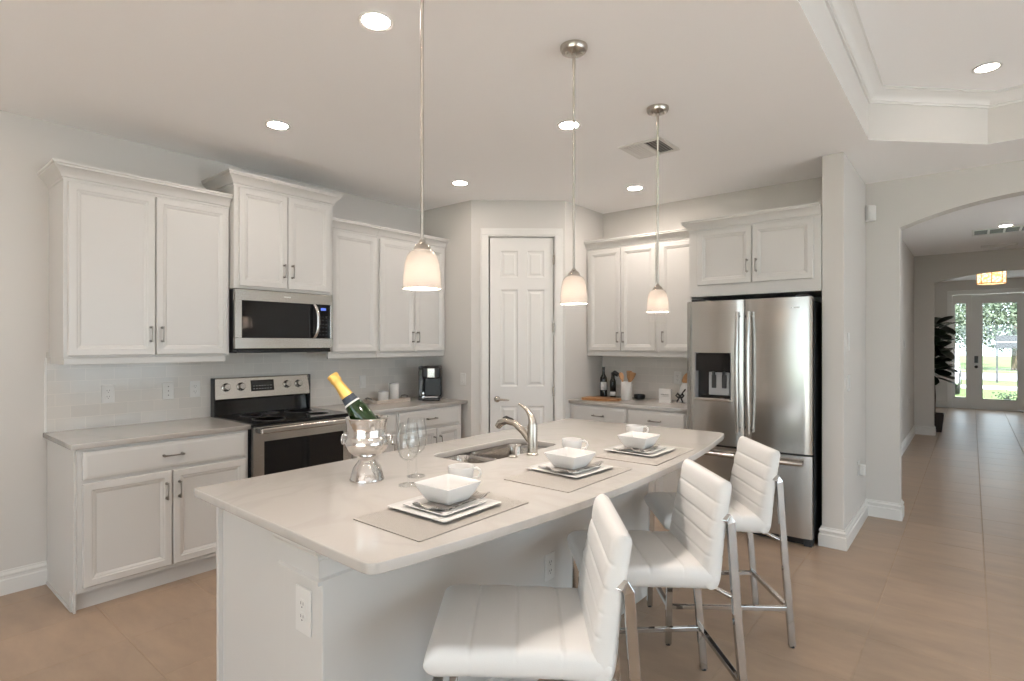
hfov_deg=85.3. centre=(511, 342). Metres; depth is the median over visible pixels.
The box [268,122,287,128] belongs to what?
diffuser
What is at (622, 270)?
upper cabinet
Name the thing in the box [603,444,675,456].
dinner plate
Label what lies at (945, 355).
fig
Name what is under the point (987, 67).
diffuser
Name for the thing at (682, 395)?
gift bag
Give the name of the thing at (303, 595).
outlet
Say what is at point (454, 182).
diffuser
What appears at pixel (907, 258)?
wall
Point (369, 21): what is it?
diffuser
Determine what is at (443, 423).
base cabinet
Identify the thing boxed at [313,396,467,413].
countertop
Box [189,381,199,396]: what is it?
outlet
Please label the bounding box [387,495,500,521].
dinner plate
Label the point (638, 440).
square bowl
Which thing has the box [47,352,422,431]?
tiled wall
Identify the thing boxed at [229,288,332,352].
microwave
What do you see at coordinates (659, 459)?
placemat
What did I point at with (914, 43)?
ceiling
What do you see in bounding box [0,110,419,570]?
wall
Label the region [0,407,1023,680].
floor
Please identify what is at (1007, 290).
trim
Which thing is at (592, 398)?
cutting board
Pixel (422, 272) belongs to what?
pendant light
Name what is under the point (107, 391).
outlet
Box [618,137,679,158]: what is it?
ceiling vent
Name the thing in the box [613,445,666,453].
salad plate
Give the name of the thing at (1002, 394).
shrub
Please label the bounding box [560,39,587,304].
pendant light
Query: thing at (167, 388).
outlet
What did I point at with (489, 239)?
wall
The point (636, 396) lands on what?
bowl
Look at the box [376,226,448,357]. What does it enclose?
upper cabinet
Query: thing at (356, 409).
champagne bottle
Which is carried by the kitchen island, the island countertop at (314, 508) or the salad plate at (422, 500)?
the island countertop at (314, 508)
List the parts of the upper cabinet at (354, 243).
light rail, door, crown molding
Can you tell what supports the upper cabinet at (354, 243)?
attached to the wall at (27, 144)
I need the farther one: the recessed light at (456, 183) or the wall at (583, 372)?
the wall at (583, 372)
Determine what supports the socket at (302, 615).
attached to the outlet at (303, 595)
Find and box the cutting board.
[581,396,620,401]
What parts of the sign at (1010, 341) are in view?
post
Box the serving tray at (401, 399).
[363,394,409,403]
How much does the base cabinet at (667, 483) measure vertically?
0.883 m
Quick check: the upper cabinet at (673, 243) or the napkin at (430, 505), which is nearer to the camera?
the napkin at (430, 505)
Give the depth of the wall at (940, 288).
12.53 m
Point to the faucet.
(530, 435)
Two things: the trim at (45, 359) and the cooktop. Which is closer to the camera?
the trim at (45, 359)
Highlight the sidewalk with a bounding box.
[961,385,1016,389]
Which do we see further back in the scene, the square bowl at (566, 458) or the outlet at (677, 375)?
the outlet at (677, 375)
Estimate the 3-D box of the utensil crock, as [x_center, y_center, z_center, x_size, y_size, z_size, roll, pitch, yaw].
[1.094,0.456,5.303,0.108,0.171,0.108,0,0,40]
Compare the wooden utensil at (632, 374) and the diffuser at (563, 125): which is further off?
the wooden utensil at (632, 374)
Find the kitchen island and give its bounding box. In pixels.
[217,453,648,680]
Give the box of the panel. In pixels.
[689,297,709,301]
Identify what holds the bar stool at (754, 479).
on the floor
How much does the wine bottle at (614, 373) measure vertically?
0.271 m
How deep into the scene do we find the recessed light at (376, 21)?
2.32 m
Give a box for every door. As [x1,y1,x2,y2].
[489,237,553,432]
[972,294,1023,409]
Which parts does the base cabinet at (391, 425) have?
door, drawer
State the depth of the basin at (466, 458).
2.82 m
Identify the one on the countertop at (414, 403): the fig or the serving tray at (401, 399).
the serving tray at (401, 399)
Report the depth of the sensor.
4.63 m
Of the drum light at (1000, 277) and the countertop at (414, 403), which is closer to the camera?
the countertop at (414, 403)
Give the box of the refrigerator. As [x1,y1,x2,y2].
[687,294,821,547]
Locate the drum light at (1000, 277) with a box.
[976,271,1006,284]
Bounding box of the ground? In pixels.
[955,356,1016,399]
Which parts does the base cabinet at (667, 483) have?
door, drawer, door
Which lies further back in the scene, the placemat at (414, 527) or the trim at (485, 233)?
the trim at (485, 233)
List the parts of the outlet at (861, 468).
plate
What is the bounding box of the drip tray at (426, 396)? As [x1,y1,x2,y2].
[425,395,438,397]
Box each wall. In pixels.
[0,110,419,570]
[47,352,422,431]
[423,200,470,437]
[471,200,564,435]
[489,239,489,432]
[565,201,602,418]
[603,177,821,302]
[603,356,686,399]
[866,160,1023,503]
[901,238,913,442]
[914,248,1023,426]
[934,277,1023,400]
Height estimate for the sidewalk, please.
0.020 m
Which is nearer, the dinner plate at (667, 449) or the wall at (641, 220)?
the dinner plate at (667, 449)
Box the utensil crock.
[621,381,632,399]
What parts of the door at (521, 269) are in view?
lever handle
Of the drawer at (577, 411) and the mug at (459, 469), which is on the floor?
the drawer at (577, 411)
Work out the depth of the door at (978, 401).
12.10 m
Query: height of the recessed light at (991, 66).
0.006 m
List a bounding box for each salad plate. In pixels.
[402,497,486,515]
[538,462,601,473]
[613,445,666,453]
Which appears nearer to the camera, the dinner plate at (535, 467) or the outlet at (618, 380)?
the dinner plate at (535, 467)
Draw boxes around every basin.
[445,454,497,462]
[469,443,545,458]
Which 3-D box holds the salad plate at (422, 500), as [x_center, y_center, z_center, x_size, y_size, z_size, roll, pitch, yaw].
[-0.219,0.526,1.821,0.200,0.011,0.200,0,0,39]
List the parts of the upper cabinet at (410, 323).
door, light rail, crown molding, door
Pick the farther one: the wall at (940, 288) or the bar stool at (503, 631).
the wall at (940, 288)
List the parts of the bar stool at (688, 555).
leg, seat, leg, backrest, seat rail, leg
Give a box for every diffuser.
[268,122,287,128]
[362,14,389,28]
[453,181,466,184]
[560,122,577,128]
[628,187,640,189]
[975,63,999,71]
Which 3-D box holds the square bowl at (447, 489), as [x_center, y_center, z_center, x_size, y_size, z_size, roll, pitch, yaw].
[-0.212,0.489,1.844,0.160,0.061,0.160,0,0,39]
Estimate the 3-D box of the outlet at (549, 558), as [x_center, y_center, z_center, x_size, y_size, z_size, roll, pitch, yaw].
[0.170,1.003,2.493,0.009,0.117,0.072,0,0,40]
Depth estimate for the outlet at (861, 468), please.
4.36 m
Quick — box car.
[955,347,961,393]
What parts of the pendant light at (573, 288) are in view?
rod, lamp shade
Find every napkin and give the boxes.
[412,490,489,510]
[545,461,602,472]
[619,443,659,451]
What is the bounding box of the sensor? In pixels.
[865,205,875,221]
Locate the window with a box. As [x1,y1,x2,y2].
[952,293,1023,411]
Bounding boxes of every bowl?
[415,474,480,504]
[544,447,595,469]
[618,431,659,448]
[634,394,644,398]
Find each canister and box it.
[378,390,388,400]
[389,382,398,399]
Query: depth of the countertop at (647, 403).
4.97 m
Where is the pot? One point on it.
(938, 417)
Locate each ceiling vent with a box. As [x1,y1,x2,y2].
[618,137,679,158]
[972,225,1023,235]
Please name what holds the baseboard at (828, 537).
attached to the wall pillar
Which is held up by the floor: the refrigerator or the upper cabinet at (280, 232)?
the refrigerator
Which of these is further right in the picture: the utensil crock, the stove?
the utensil crock
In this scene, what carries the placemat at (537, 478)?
on the island countertop at (314, 508)
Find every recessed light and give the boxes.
[265,120,290,129]
[358,11,393,31]
[451,181,468,185]
[557,120,580,129]
[626,186,643,190]
[971,61,1002,73]
[997,224,1013,226]
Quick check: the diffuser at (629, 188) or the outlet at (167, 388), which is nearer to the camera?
the outlet at (167, 388)
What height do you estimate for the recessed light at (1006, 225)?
0.006 m
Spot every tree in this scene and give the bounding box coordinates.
[952,295,1003,351]
[953,293,1016,370]
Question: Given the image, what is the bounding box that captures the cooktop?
[214,407,347,425]
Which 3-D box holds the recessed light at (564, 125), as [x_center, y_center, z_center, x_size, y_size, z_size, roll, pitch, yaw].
[0.351,-1.342,3.431,0.148,0.006,0.148,0,0,40]
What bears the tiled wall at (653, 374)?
attached to the wall at (641, 220)
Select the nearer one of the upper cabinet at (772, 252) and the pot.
the upper cabinet at (772, 252)
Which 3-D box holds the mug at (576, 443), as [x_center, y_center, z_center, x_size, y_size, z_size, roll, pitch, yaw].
[0.305,0.510,2.775,0.118,0.062,0.101,0,0,-31]
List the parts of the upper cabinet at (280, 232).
door, crown molding, handle, door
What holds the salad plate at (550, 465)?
on the dinner plate at (535, 467)
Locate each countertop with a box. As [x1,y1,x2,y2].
[43,417,250,450]
[194,418,723,574]
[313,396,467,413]
[569,395,686,412]
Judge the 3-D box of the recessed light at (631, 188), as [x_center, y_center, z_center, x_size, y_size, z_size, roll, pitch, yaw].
[1.067,-1.342,4.825,0.148,0.006,0.148,0,0,40]
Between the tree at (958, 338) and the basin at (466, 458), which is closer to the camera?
the basin at (466, 458)
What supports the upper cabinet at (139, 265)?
attached to the wall at (27, 144)
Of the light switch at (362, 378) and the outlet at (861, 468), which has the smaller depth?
the outlet at (861, 468)
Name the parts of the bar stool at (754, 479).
leg, leg, seat, leg, backrest, seat rail, leg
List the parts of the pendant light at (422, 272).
lamp shade, rod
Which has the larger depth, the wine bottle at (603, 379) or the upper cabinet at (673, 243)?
the wine bottle at (603, 379)
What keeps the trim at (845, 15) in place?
attached to the ceiling tray side at (893, 122)
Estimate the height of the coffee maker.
0.325 m
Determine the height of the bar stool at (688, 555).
0.941 m
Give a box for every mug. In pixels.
[448,463,481,478]
[562,438,587,449]
[626,424,648,432]
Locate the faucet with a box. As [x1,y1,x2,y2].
[495,403,537,455]
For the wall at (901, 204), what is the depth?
4.60 m
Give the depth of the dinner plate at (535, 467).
2.30 m
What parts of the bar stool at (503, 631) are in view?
leg, leg, seat, backrest, leg, leg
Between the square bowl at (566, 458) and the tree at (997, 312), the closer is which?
the square bowl at (566, 458)
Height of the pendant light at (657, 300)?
1.168 m
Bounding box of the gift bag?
[675,373,686,402]
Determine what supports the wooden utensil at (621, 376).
in the utensil crock
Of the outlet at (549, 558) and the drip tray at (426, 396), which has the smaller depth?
the outlet at (549, 558)
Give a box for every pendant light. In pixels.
[402,0,441,290]
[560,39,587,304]
[646,103,668,312]
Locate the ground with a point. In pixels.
(989, 362)
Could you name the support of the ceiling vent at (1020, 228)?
in the ceiling at (949, 233)
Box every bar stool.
[423,494,640,680]
[567,459,746,680]
[644,436,795,647]
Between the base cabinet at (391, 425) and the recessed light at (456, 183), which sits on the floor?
the base cabinet at (391, 425)
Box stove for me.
[211,374,350,477]
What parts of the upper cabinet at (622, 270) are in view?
door, crown molding, light rail, door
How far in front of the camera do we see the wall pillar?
3.98 m
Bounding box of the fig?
[934,316,957,431]
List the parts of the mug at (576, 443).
handle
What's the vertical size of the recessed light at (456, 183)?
0.006 m
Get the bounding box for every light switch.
[359,375,365,387]
[460,373,465,385]
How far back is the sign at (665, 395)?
5.01 m
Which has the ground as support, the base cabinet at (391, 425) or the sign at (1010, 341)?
the sign at (1010, 341)
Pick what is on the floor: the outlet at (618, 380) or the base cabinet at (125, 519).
the base cabinet at (125, 519)
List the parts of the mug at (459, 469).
handle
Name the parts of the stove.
knob, knob, control panel, knob, knob, oven door, oven handle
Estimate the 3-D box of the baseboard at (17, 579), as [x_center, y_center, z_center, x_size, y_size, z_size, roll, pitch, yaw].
[-4.339,1.386,1.517,0.019,0.138,4.790,0,0,40]
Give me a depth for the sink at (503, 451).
3.03 m
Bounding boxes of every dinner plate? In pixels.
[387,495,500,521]
[526,461,612,477]
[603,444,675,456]
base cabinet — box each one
[46,430,247,613]
[351,412,395,458]
[396,404,460,449]
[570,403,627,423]
[628,408,686,492]
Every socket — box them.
[299,599,305,609]
[299,612,305,622]
[548,567,552,574]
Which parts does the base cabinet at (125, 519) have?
shoe molding, panel, door, drawer, handle, handle, handle, door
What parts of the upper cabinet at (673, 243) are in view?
crown molding, light rail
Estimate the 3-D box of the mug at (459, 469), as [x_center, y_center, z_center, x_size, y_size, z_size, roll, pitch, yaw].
[-0.192,0.510,2.173,0.118,0.062,0.101,0,0,-31]
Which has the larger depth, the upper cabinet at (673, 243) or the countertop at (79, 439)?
the upper cabinet at (673, 243)
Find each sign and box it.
[659,389,671,402]
[996,335,1016,382]
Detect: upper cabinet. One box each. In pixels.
[37,158,232,364]
[201,168,342,294]
[306,216,379,358]
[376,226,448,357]
[584,232,658,356]
[655,228,689,356]
[680,201,821,300]
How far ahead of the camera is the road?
25.89 m
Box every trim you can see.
[44,358,46,432]
[480,228,562,434]
[825,0,1023,107]
[947,288,1023,407]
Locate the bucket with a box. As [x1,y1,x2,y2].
[341,414,392,483]
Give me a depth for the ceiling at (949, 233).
6.97 m
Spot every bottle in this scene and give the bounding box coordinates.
[327,372,376,419]
[600,367,606,396]
[610,371,618,397]
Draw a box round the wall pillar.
[822,152,865,529]
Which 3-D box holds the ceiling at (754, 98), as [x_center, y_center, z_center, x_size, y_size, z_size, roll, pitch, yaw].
[0.448,-1.346,0.636,8.760,0.002,9.850,0,0,40]
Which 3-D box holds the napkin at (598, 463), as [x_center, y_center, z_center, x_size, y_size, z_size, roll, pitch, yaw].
[0.259,0.514,2.329,0.129,0.021,0.246,0,0,44]
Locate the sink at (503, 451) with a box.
[445,443,545,462]
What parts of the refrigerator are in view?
door, dispenser panel, handle, handle, freezer drawer, door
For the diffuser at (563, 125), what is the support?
attached to the recessed light at (564, 125)
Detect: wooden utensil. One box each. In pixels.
[619,372,623,381]
[629,372,635,381]
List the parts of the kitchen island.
panel, cap molding, molding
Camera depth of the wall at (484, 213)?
5.24 m
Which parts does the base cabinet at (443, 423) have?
door, drawer, door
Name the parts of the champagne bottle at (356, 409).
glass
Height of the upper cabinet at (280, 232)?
0.800 m
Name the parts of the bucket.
ring handle, ring handle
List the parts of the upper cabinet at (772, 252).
door, crown molding, door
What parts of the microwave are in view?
door, door handle, control panel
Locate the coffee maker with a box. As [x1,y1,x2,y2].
[418,365,442,400]
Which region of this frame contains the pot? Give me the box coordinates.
[934,412,943,431]
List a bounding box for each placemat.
[353,490,528,541]
[504,464,630,492]
[595,445,693,465]
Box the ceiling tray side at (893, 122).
[798,0,1023,143]
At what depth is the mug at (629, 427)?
3.21 m
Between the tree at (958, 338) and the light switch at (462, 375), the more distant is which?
the tree at (958, 338)
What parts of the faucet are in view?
spout, lever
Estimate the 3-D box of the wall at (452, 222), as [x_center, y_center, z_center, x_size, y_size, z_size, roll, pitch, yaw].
[-0.611,0.055,5.500,0.690,2.800,0.120,0,0,40]
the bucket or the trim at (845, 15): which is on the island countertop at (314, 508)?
the bucket
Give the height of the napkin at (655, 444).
0.021 m
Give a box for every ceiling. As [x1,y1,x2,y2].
[0,0,1023,213]
[855,0,1023,89]
[901,195,1023,281]
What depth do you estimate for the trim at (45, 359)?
3.36 m
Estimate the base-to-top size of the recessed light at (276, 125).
0.006 m
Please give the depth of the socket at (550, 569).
2.49 m
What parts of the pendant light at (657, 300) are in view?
lamp shade, rod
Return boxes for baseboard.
[0,560,46,595]
[818,401,946,550]
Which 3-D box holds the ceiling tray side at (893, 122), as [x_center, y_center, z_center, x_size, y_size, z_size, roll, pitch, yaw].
[1.858,-1.509,-0.008,3.925,0.324,7.555,0,0,40]
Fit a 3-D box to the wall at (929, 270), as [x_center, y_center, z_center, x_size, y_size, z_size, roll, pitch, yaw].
[7.335,0.035,8.247,2.700,2.840,0.140,0,0,40]
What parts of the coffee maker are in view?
pod lid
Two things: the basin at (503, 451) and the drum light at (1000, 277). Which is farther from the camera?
the drum light at (1000, 277)
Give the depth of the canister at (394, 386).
5.14 m
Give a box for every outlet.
[101,385,114,402]
[162,382,173,399]
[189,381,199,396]
[296,584,311,637]
[545,551,554,581]
[615,376,620,384]
[674,372,680,383]
[857,460,865,475]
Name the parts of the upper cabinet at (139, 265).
light rail, door, crown molding, light rail, handle, door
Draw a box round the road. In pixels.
[961,372,1016,380]
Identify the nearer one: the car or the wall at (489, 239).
the wall at (489, 239)
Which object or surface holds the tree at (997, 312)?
on the ground
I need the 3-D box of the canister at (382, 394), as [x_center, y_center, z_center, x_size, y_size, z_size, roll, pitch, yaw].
[-1.175,0.483,5.077,0.098,0.096,0.098,0,0,40]
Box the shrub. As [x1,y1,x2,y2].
[991,387,1016,399]
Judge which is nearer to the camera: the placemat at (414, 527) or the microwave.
the placemat at (414, 527)
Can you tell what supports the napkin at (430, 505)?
on the salad plate at (422, 500)
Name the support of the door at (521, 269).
in the wall at (484, 213)

